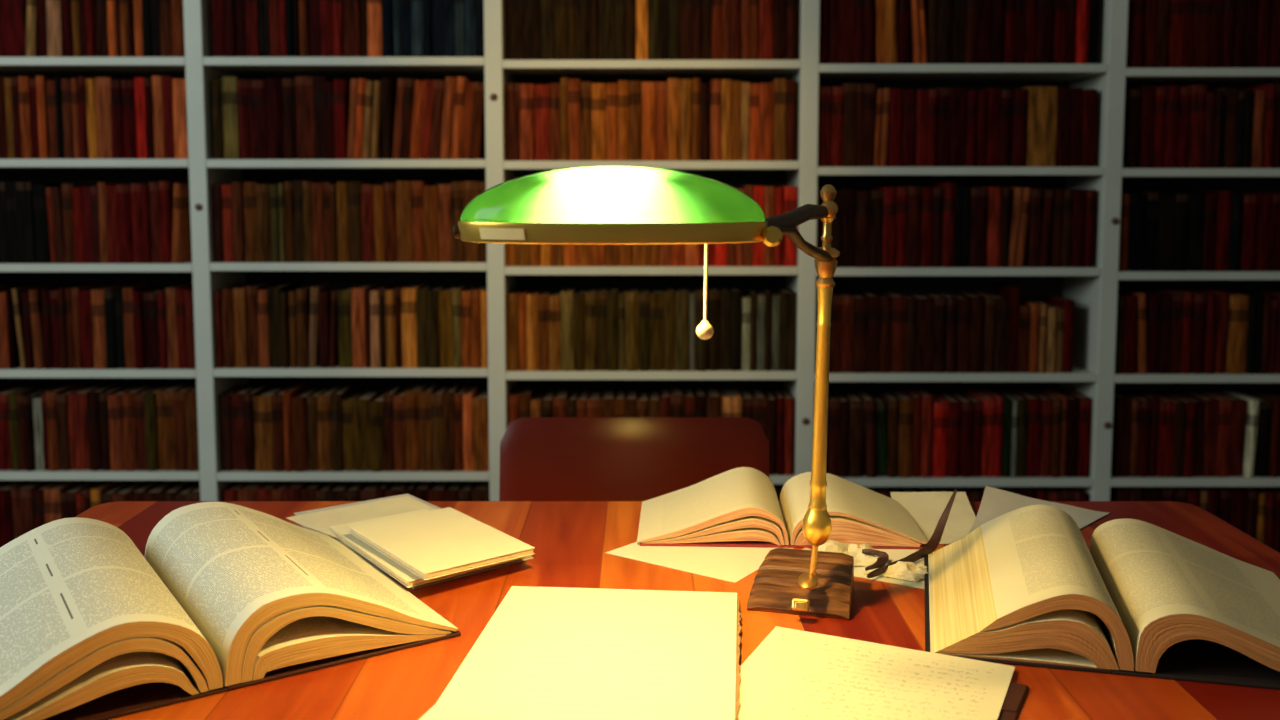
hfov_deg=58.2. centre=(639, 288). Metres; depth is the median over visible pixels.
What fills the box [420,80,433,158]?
book
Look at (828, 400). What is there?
book
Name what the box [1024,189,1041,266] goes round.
book
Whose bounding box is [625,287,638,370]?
book
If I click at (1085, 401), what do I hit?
book
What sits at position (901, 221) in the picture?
book
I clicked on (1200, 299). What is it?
book
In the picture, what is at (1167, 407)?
book
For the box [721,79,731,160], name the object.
book
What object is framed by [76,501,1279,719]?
table
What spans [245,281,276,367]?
book
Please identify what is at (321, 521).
loose sheet
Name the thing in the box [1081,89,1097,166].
book
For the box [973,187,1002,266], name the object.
book
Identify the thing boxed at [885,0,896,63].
book
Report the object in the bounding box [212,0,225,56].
book
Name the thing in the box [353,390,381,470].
book
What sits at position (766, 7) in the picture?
book
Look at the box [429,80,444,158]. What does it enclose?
book
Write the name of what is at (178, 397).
book
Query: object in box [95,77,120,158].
book
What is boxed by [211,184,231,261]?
book
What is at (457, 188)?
book
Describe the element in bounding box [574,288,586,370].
book
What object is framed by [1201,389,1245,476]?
book
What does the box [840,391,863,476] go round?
book
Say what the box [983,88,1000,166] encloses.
book
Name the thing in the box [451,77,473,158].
book
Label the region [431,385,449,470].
book
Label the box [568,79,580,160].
book
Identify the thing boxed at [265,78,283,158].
book
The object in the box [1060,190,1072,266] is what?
book
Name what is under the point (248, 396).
book
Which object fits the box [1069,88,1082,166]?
book
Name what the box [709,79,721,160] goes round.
book
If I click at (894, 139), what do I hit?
book
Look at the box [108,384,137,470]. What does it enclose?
book
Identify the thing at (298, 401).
book
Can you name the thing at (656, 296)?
book
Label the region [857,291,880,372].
book
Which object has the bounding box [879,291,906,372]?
book
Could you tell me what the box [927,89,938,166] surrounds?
book
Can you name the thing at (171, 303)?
book
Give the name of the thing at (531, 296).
book
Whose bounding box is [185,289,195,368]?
book
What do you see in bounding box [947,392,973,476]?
book
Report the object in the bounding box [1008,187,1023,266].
book
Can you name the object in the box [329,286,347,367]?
book
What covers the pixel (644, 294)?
book
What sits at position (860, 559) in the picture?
crumpled paper
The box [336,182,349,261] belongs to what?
book
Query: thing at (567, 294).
book
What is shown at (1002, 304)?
book
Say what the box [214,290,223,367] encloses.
book
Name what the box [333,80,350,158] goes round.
book
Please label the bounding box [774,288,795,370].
book
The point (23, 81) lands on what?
book
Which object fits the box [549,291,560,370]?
book
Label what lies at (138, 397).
book
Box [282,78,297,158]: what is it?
book
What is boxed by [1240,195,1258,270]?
book
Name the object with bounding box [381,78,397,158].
book
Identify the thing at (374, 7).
book
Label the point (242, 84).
book
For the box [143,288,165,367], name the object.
book
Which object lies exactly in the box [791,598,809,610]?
switch
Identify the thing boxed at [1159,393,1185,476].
book
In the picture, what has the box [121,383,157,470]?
book
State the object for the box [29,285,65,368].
book
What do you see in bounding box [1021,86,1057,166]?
book
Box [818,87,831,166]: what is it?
book
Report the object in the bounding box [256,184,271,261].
book
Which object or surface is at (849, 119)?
book
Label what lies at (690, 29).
books
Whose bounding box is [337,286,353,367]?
book
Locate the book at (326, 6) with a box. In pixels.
[320,0,333,56]
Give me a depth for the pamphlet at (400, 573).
1.10 m
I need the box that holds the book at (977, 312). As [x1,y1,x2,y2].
[954,291,984,372]
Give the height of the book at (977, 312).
0.214 m
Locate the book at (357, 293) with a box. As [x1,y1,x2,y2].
[351,283,376,367]
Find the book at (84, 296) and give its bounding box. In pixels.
[78,285,105,368]
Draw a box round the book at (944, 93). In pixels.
[937,88,949,166]
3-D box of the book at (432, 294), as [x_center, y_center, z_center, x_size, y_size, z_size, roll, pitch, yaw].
[-0.584,0.109,3.324,0.035,0.220,0.176,0,5,0]
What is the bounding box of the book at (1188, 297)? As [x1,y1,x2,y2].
[1156,288,1193,373]
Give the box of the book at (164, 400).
[156,381,195,469]
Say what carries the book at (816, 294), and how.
on the bookcase
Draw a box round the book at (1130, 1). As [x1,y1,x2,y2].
[1126,0,1131,67]
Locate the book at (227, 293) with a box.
[221,284,241,367]
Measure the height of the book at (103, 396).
0.223 m
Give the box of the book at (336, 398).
[330,384,355,470]
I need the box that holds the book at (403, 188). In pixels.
[396,181,412,261]
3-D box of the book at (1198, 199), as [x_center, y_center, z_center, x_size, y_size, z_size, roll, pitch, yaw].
[1.562,-0.165,3.300,0.042,0.221,0.158,0,5,0]
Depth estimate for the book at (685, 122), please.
3.19 m
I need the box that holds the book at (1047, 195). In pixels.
[1040,190,1053,266]
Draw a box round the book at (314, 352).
[309,282,333,366]
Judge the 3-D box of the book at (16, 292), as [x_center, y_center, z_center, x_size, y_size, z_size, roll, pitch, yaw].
[-1.755,0.107,3.333,0.028,0.227,0.176,0,5,0]
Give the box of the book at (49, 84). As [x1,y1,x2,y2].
[45,80,57,158]
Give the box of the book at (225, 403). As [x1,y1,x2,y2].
[219,385,242,470]
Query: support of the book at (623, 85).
on the bookcase
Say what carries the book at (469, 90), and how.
on the bookcase
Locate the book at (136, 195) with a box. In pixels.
[130,184,143,262]
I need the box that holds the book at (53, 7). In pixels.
[46,0,63,56]
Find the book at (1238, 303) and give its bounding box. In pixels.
[1226,292,1248,373]
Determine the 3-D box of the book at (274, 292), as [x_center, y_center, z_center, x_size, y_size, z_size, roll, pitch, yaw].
[-1.029,0.104,3.328,0.038,0.228,0.168,0,5,0]
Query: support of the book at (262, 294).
on the bookcase
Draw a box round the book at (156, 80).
[152,76,164,158]
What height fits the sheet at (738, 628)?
0.001 m
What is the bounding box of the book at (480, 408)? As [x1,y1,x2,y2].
[472,389,488,470]
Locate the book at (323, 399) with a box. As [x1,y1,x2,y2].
[317,385,339,470]
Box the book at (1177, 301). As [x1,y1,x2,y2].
[1148,288,1182,373]
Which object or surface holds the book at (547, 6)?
on the bookcase
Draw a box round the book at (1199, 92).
[1185,85,1206,167]
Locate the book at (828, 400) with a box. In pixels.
[826,400,828,472]
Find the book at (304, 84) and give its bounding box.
[296,76,314,158]
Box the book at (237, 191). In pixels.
[231,182,244,261]
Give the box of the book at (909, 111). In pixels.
[901,89,916,166]
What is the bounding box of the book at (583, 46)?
[576,0,590,59]
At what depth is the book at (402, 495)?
1.15 m
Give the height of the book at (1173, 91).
0.228 m
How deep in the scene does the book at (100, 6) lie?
3.17 m
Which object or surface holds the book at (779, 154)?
on the bookcase
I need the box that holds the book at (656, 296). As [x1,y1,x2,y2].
[650,289,663,370]
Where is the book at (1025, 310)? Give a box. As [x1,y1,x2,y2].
[1018,303,1030,371]
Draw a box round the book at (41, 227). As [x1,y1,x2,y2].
[32,184,60,262]
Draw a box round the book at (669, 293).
[663,287,674,370]
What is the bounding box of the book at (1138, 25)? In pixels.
[1130,0,1146,67]
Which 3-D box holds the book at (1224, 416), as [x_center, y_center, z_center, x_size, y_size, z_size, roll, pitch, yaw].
[1.662,0.422,3.350,0.033,0.222,0.157,0,5,0]
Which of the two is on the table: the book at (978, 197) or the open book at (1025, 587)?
the open book at (1025, 587)
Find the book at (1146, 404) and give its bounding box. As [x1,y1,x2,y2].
[1122,390,1151,476]
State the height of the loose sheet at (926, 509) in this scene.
0.013 m
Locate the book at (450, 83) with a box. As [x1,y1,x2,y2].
[440,77,456,158]
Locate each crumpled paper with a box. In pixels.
[802,540,877,565]
[862,559,927,581]
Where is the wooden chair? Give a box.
[499,417,769,500]
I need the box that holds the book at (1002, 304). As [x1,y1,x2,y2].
[987,293,1009,372]
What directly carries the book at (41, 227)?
on the bookcase
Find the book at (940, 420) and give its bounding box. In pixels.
[930,393,947,477]
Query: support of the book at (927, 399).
on the bookcase
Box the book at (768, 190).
[764,186,773,265]
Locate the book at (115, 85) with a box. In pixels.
[110,80,123,158]
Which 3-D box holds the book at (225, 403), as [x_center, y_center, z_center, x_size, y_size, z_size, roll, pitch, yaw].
[-1.179,0.405,3.350,0.029,0.220,0.158,0,5,0]
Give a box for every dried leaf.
[862,549,888,570]
[867,490,956,577]
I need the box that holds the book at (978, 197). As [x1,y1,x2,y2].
[969,188,987,266]
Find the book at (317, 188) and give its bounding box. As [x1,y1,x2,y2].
[311,183,323,261]
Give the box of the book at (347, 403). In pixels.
[342,391,363,470]
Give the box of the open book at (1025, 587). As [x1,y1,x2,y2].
[924,505,1279,689]
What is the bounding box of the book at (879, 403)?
[868,391,886,475]
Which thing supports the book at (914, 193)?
on the bookcase
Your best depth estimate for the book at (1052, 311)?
3.25 m
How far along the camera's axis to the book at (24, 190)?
3.22 m
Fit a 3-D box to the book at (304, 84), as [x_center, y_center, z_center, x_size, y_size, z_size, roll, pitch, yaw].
[-0.931,-0.480,3.276,0.049,0.228,0.160,0,5,0]
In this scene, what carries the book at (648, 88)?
on the bookcase
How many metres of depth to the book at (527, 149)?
3.19 m
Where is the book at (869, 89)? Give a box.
[862,84,874,166]
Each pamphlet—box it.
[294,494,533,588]
[330,509,529,587]
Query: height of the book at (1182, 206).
0.216 m
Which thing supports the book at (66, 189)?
on the bookcase
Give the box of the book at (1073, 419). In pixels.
[1057,389,1079,476]
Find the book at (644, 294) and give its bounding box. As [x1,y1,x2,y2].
[639,288,649,370]
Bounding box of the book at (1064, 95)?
[1055,88,1071,166]
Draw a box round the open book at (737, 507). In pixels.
[637,467,927,548]
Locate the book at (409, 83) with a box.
[400,78,414,158]
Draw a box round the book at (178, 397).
[172,383,195,470]
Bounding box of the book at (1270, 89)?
[1239,84,1275,167]
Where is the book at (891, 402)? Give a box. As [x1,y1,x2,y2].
[878,391,898,477]
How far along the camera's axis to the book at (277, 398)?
3.27 m
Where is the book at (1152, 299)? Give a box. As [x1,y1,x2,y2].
[1126,289,1159,373]
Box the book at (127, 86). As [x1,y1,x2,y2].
[121,80,137,158]
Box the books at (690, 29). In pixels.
[0,0,1279,552]
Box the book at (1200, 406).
[1169,392,1204,476]
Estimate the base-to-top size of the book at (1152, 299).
0.226 m
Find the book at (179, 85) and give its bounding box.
[172,79,188,158]
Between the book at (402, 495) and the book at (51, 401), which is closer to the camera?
the book at (402, 495)
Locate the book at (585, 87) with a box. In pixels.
[580,82,591,160]
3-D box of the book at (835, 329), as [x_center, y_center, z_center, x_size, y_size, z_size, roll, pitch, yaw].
[0.551,0.124,3.331,0.030,0.216,0.176,0,5,0]
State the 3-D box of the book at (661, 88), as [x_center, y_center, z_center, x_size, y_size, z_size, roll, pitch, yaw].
[0.059,-0.470,3.274,0.035,0.218,0.155,0,5,0]
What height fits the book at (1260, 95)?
0.216 m
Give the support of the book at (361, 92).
on the bookcase
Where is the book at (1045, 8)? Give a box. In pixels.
[1035,0,1054,63]
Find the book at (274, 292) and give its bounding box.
[268,282,298,367]
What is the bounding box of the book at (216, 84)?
[211,79,223,158]
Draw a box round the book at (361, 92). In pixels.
[354,78,370,158]
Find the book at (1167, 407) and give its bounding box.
[1150,392,1175,476]
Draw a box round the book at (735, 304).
[726,286,741,370]
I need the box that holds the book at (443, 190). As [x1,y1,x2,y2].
[437,184,451,261]
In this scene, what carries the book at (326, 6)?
on the bookcase
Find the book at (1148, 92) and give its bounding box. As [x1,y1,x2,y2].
[1125,86,1155,167]
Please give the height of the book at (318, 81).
0.229 m
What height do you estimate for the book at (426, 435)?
0.227 m
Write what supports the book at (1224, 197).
on the bookcase
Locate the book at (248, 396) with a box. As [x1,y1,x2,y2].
[244,383,271,470]
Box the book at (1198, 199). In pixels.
[1166,192,1205,270]
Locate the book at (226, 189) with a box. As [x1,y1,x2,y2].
[222,185,233,261]
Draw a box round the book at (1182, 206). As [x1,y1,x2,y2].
[1173,194,1190,270]
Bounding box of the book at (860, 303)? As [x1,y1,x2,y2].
[849,293,867,372]
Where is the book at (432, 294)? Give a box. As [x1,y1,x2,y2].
[426,285,448,367]
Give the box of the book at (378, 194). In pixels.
[373,185,384,261]
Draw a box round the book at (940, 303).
[921,292,946,372]
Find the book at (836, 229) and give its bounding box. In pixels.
[820,190,841,266]
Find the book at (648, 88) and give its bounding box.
[642,82,654,160]
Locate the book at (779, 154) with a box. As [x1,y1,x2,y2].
[770,79,785,160]
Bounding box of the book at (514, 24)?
[505,0,523,59]
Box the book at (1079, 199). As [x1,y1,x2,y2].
[1070,190,1086,266]
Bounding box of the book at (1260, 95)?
[1251,90,1265,167]
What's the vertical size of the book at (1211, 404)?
0.221 m
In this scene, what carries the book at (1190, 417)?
on the bookcase
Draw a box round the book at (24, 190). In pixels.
[16,182,57,262]
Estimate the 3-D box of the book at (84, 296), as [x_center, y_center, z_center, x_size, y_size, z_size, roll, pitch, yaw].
[-1.563,0.110,3.325,0.035,0.222,0.164,0,5,0]
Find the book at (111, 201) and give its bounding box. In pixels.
[106,186,118,262]
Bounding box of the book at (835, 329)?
[829,292,840,372]
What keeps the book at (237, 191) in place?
on the bookcase
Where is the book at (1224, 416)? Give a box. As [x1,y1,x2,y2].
[1194,390,1230,476]
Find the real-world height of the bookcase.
2.160 m
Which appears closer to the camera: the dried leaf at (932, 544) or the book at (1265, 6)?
the dried leaf at (932, 544)
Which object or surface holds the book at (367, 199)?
on the bookcase
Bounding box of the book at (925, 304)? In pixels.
[905,293,934,372]
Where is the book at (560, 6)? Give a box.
[554,0,566,59]
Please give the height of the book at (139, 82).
0.224 m
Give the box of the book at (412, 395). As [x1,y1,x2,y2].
[405,382,429,470]
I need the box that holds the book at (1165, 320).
[1139,289,1172,373]
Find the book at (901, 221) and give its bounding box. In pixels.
[890,187,906,266]
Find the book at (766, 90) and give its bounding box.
[759,83,773,160]
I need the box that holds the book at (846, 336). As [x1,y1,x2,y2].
[834,292,852,371]
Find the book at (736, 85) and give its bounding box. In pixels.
[731,81,740,160]
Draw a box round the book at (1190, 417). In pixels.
[1160,392,1195,477]
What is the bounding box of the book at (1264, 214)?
[1244,194,1271,270]
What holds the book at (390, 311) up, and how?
on the bookcase
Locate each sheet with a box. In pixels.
[287,496,436,539]
[419,706,433,719]
[425,586,736,719]
[606,542,793,582]
[735,599,740,719]
[738,626,1014,719]
[854,549,923,588]
[890,492,975,543]
[969,486,1108,532]
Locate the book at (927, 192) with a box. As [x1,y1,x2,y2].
[920,187,932,266]
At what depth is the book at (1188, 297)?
3.25 m
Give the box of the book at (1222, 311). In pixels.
[1189,287,1229,372]
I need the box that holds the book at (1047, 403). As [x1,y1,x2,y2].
[1030,390,1052,476]
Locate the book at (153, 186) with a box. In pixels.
[149,182,160,262]
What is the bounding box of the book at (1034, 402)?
[1011,389,1041,476]
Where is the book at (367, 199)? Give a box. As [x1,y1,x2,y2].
[361,184,382,261]
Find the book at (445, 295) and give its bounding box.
[439,286,453,367]
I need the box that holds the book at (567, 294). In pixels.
[560,287,576,370]
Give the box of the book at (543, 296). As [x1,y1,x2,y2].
[537,290,552,370]
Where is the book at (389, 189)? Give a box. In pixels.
[383,183,397,261]
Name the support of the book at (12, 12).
on the bookcase
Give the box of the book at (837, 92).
[831,87,843,166]
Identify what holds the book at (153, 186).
on the bookcase
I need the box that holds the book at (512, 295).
[506,288,522,370]
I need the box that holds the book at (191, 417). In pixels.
[184,386,198,470]
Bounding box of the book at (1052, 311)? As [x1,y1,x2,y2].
[1046,305,1057,372]
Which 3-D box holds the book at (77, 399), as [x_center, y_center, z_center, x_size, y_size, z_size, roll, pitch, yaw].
[-1.600,0.403,3.353,0.055,0.222,0.156,0,5,0]
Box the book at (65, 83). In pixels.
[61,79,74,158]
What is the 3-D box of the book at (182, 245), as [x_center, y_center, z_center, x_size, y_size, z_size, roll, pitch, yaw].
[-1.296,-0.188,3.291,0.033,0.224,0.162,0,5,0]
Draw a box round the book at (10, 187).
[5,182,19,262]
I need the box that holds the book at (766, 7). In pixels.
[759,0,773,59]
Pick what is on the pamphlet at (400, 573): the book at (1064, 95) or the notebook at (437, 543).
the notebook at (437, 543)
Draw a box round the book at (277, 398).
[272,385,290,471]
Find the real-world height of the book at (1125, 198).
0.217 m
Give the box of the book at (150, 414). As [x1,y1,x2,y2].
[144,383,169,470]
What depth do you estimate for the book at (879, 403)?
3.28 m
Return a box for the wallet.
[997,682,1028,719]
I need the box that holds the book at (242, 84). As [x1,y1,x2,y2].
[237,79,250,158]
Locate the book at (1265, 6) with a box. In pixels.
[1256,0,1272,67]
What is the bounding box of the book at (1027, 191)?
[1016,188,1030,266]
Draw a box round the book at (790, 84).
[785,80,795,160]
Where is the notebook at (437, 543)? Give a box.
[349,507,534,579]
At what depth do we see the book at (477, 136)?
3.19 m
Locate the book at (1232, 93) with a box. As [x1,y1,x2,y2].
[1224,88,1238,167]
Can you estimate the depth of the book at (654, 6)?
3.17 m
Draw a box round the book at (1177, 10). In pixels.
[1167,0,1184,67]
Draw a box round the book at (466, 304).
[461,287,473,367]
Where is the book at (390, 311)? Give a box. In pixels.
[385,285,397,367]
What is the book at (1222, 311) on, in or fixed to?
on the bookcase
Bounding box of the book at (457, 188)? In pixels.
[451,182,464,261]
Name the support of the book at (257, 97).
on the bookcase
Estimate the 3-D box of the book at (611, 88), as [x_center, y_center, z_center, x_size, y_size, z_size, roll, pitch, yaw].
[-0.078,-0.468,3.273,0.031,0.214,0.165,0,5,0]
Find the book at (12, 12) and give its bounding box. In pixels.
[0,0,25,56]
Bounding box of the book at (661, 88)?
[655,82,667,160]
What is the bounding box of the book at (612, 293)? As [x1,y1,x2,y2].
[607,286,618,370]
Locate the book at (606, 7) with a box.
[598,0,614,59]
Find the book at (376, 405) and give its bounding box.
[370,392,384,471]
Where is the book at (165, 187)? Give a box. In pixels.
[158,181,188,262]
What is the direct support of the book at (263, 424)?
on the bookcase
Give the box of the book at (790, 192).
[778,186,796,265]
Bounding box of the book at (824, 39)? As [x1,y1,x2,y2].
[819,0,829,63]
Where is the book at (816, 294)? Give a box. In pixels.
[815,294,817,366]
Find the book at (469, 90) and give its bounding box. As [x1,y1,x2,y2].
[460,82,473,158]
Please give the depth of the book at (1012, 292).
3.25 m
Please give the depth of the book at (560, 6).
3.17 m
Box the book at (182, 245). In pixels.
[172,183,191,262]
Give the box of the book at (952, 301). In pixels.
[933,292,957,372]
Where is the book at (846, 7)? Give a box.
[838,0,853,63]
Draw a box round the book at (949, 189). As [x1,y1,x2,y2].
[929,183,955,266]
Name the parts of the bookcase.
shelf, shelf, shelf, shelf, shelf, panel, shelf, shelf, shelf, shelf, shelf, panel, panel, shelf, shelf, shelf, shelf, shelf, panel, shelf, shelf, shelf, shelf, shelf, shelf, shelf, panel, shelf, shelf, shelf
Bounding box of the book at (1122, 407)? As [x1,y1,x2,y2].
[1111,390,1131,476]
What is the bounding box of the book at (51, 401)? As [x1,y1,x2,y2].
[46,382,83,470]
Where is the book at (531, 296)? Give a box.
[526,289,541,370]
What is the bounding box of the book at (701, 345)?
[694,286,707,370]
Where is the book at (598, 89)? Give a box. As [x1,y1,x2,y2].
[592,83,605,160]
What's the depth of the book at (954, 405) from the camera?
3.27 m
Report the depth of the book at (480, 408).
3.27 m
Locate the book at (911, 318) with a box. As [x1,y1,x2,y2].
[903,293,916,372]
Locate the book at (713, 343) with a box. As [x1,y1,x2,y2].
[707,287,719,370]
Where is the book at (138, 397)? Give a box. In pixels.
[134,384,159,470]
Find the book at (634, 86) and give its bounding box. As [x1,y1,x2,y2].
[629,81,640,160]
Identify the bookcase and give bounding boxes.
[0,0,1279,500]
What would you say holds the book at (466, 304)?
on the bookcase
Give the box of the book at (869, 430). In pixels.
[853,390,876,477]
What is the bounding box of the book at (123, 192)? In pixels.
[116,185,132,262]
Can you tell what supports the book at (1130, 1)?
on the bookcase
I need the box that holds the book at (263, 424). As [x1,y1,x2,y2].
[254,387,282,470]
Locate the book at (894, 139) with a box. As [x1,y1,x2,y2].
[886,89,902,166]
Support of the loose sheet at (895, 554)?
on the table
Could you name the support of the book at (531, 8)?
on the bookcase
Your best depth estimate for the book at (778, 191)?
3.22 m
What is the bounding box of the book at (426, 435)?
[420,382,440,470]
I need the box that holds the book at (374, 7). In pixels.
[367,0,382,56]
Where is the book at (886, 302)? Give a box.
[878,293,891,372]
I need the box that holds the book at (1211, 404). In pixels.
[1178,390,1218,476]
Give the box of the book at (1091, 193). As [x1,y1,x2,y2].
[1067,189,1095,266]
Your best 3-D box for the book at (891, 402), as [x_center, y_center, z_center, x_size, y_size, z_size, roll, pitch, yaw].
[0.722,0.422,3.348,0.029,0.221,0.165,0,5,0]
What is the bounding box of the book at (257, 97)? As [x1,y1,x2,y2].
[249,80,266,158]
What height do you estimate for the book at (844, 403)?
0.218 m
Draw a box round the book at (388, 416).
[383,385,403,470]
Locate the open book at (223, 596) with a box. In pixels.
[0,502,460,719]
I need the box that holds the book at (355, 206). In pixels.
[348,181,374,261]
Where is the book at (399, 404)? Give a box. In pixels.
[393,386,408,470]
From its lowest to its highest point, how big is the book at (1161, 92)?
0.223 m
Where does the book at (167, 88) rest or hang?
on the bookcase
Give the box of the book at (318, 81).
[313,76,334,158]
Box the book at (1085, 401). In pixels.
[1059,388,1091,476]
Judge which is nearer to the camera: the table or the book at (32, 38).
the table
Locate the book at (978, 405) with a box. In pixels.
[959,392,982,476]
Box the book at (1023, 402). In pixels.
[1001,390,1027,476]
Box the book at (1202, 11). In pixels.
[1192,0,1211,67]
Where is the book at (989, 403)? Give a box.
[966,389,995,476]
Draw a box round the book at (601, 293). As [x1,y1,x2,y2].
[596,287,607,369]
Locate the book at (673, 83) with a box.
[667,78,679,160]
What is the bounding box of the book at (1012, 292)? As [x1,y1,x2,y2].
[993,282,1019,371]
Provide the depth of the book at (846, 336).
3.25 m
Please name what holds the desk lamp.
on the table
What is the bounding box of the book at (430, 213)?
[423,186,437,261]
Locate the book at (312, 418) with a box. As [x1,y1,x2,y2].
[307,387,327,470]
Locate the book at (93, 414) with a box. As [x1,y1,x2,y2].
[86,382,123,470]
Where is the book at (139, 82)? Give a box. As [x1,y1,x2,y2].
[134,78,146,158]
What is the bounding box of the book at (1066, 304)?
[1044,295,1073,372]
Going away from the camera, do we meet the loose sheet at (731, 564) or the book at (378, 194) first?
the loose sheet at (731, 564)
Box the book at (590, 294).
[585,287,597,370]
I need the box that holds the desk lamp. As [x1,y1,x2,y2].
[453,166,853,619]
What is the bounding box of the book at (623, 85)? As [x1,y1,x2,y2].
[618,80,628,160]
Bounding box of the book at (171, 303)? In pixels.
[166,283,192,368]
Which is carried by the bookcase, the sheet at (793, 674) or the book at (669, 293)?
the book at (669, 293)
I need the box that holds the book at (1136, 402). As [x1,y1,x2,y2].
[1116,389,1140,476]
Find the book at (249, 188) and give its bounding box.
[242,182,274,261]
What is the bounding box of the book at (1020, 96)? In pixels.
[1011,89,1027,166]
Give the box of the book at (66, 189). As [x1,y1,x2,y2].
[61,184,96,262]
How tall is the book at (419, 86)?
0.219 m
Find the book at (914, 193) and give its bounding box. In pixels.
[896,186,921,266]
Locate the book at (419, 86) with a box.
[409,80,424,158]
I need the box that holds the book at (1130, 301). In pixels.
[1118,292,1137,373]
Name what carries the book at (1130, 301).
on the bookcase
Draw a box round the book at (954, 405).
[935,392,961,476]
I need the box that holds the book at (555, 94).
[550,83,560,160]
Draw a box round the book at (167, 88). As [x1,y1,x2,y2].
[162,76,180,158]
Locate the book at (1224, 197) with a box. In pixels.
[1191,191,1231,270]
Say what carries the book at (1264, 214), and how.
on the bookcase
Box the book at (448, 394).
[443,383,462,470]
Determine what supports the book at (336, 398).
on the bookcase
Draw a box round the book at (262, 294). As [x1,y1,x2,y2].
[257,285,274,367]
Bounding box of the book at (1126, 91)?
[1122,90,1127,167]
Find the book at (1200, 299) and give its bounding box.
[1178,289,1206,373]
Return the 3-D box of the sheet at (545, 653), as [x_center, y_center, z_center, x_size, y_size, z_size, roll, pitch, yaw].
[-0.031,0.284,0.893,0.211,0.001,0.289,0,5,5]
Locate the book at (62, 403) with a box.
[56,384,85,470]
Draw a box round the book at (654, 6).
[648,0,660,59]
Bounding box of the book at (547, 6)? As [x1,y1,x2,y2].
[541,0,553,59]
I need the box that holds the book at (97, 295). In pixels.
[91,285,126,368]
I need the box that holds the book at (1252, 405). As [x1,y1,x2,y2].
[1222,390,1259,477]
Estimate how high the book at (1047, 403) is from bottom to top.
0.222 m
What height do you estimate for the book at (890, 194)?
0.223 m
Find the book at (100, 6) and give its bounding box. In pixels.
[94,0,108,56]
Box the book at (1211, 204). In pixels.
[1202,194,1217,270]
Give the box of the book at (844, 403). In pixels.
[833,392,849,476]
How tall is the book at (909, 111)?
0.212 m
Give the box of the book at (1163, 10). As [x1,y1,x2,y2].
[1155,0,1170,67]
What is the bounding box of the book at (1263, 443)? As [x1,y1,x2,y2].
[1239,391,1272,476]
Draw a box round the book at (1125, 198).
[1118,194,1129,270]
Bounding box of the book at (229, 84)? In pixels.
[222,77,241,158]
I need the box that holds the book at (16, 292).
[12,283,47,367]
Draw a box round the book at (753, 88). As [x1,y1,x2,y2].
[749,84,758,160]
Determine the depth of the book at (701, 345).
3.24 m
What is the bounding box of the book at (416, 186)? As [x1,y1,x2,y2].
[411,181,432,261]
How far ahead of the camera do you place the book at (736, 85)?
3.19 m
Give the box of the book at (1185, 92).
[1176,87,1191,167]
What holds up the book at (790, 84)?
on the bookcase
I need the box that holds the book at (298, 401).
[291,387,320,471]
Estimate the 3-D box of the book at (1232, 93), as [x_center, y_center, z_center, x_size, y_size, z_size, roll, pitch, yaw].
[1.645,-0.451,3.277,0.032,0.220,0.166,0,5,0]
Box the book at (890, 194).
[873,187,896,266]
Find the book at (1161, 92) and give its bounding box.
[1153,87,1166,167]
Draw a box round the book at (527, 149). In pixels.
[520,84,534,160]
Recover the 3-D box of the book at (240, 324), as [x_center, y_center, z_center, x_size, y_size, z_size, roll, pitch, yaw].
[-1.128,0.107,3.318,0.031,0.224,0.154,0,5,0]
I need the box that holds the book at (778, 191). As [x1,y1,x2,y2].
[774,187,783,265]
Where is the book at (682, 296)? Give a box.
[674,287,689,370]
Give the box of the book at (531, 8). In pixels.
[523,0,540,59]
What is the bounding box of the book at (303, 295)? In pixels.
[296,284,313,367]
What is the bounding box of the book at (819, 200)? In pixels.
[817,191,822,246]
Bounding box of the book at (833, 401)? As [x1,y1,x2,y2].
[828,390,838,475]
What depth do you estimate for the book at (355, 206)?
3.21 m
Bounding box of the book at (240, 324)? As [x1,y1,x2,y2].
[233,284,252,367]
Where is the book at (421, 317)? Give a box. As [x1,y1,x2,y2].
[416,285,435,367]
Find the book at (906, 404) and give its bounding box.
[888,390,913,477]
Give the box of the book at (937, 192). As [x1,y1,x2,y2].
[932,188,942,266]
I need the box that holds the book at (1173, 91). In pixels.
[1163,85,1179,167]
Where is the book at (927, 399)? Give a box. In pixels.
[910,387,933,477]
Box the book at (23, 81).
[18,76,35,158]
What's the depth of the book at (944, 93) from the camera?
3.19 m
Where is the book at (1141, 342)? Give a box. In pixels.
[1118,288,1146,373]
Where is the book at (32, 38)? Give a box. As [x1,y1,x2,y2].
[26,0,38,56]
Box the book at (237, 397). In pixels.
[230,385,258,470]
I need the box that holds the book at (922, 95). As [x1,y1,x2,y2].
[915,90,927,166]
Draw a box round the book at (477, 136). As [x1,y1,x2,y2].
[469,82,485,158]
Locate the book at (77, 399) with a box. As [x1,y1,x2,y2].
[67,384,101,469]
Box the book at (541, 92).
[534,85,549,160]
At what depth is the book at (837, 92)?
3.19 m
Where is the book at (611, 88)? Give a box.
[606,83,617,160]
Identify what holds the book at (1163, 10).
on the bookcase
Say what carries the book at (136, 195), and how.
on the bookcase
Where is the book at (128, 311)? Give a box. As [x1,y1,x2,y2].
[123,284,155,367]
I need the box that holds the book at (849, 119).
[838,83,855,166]
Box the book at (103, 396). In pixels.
[99,383,133,470]
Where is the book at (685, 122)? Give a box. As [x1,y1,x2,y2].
[679,79,691,160]
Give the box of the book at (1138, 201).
[1121,193,1146,270]
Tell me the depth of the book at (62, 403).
3.27 m
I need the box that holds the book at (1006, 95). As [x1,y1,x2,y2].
[999,90,1012,166]
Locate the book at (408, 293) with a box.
[401,284,425,367]
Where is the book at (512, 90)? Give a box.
[505,83,519,160]
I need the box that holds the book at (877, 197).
[861,190,883,266]
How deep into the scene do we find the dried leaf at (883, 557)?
1.10 m

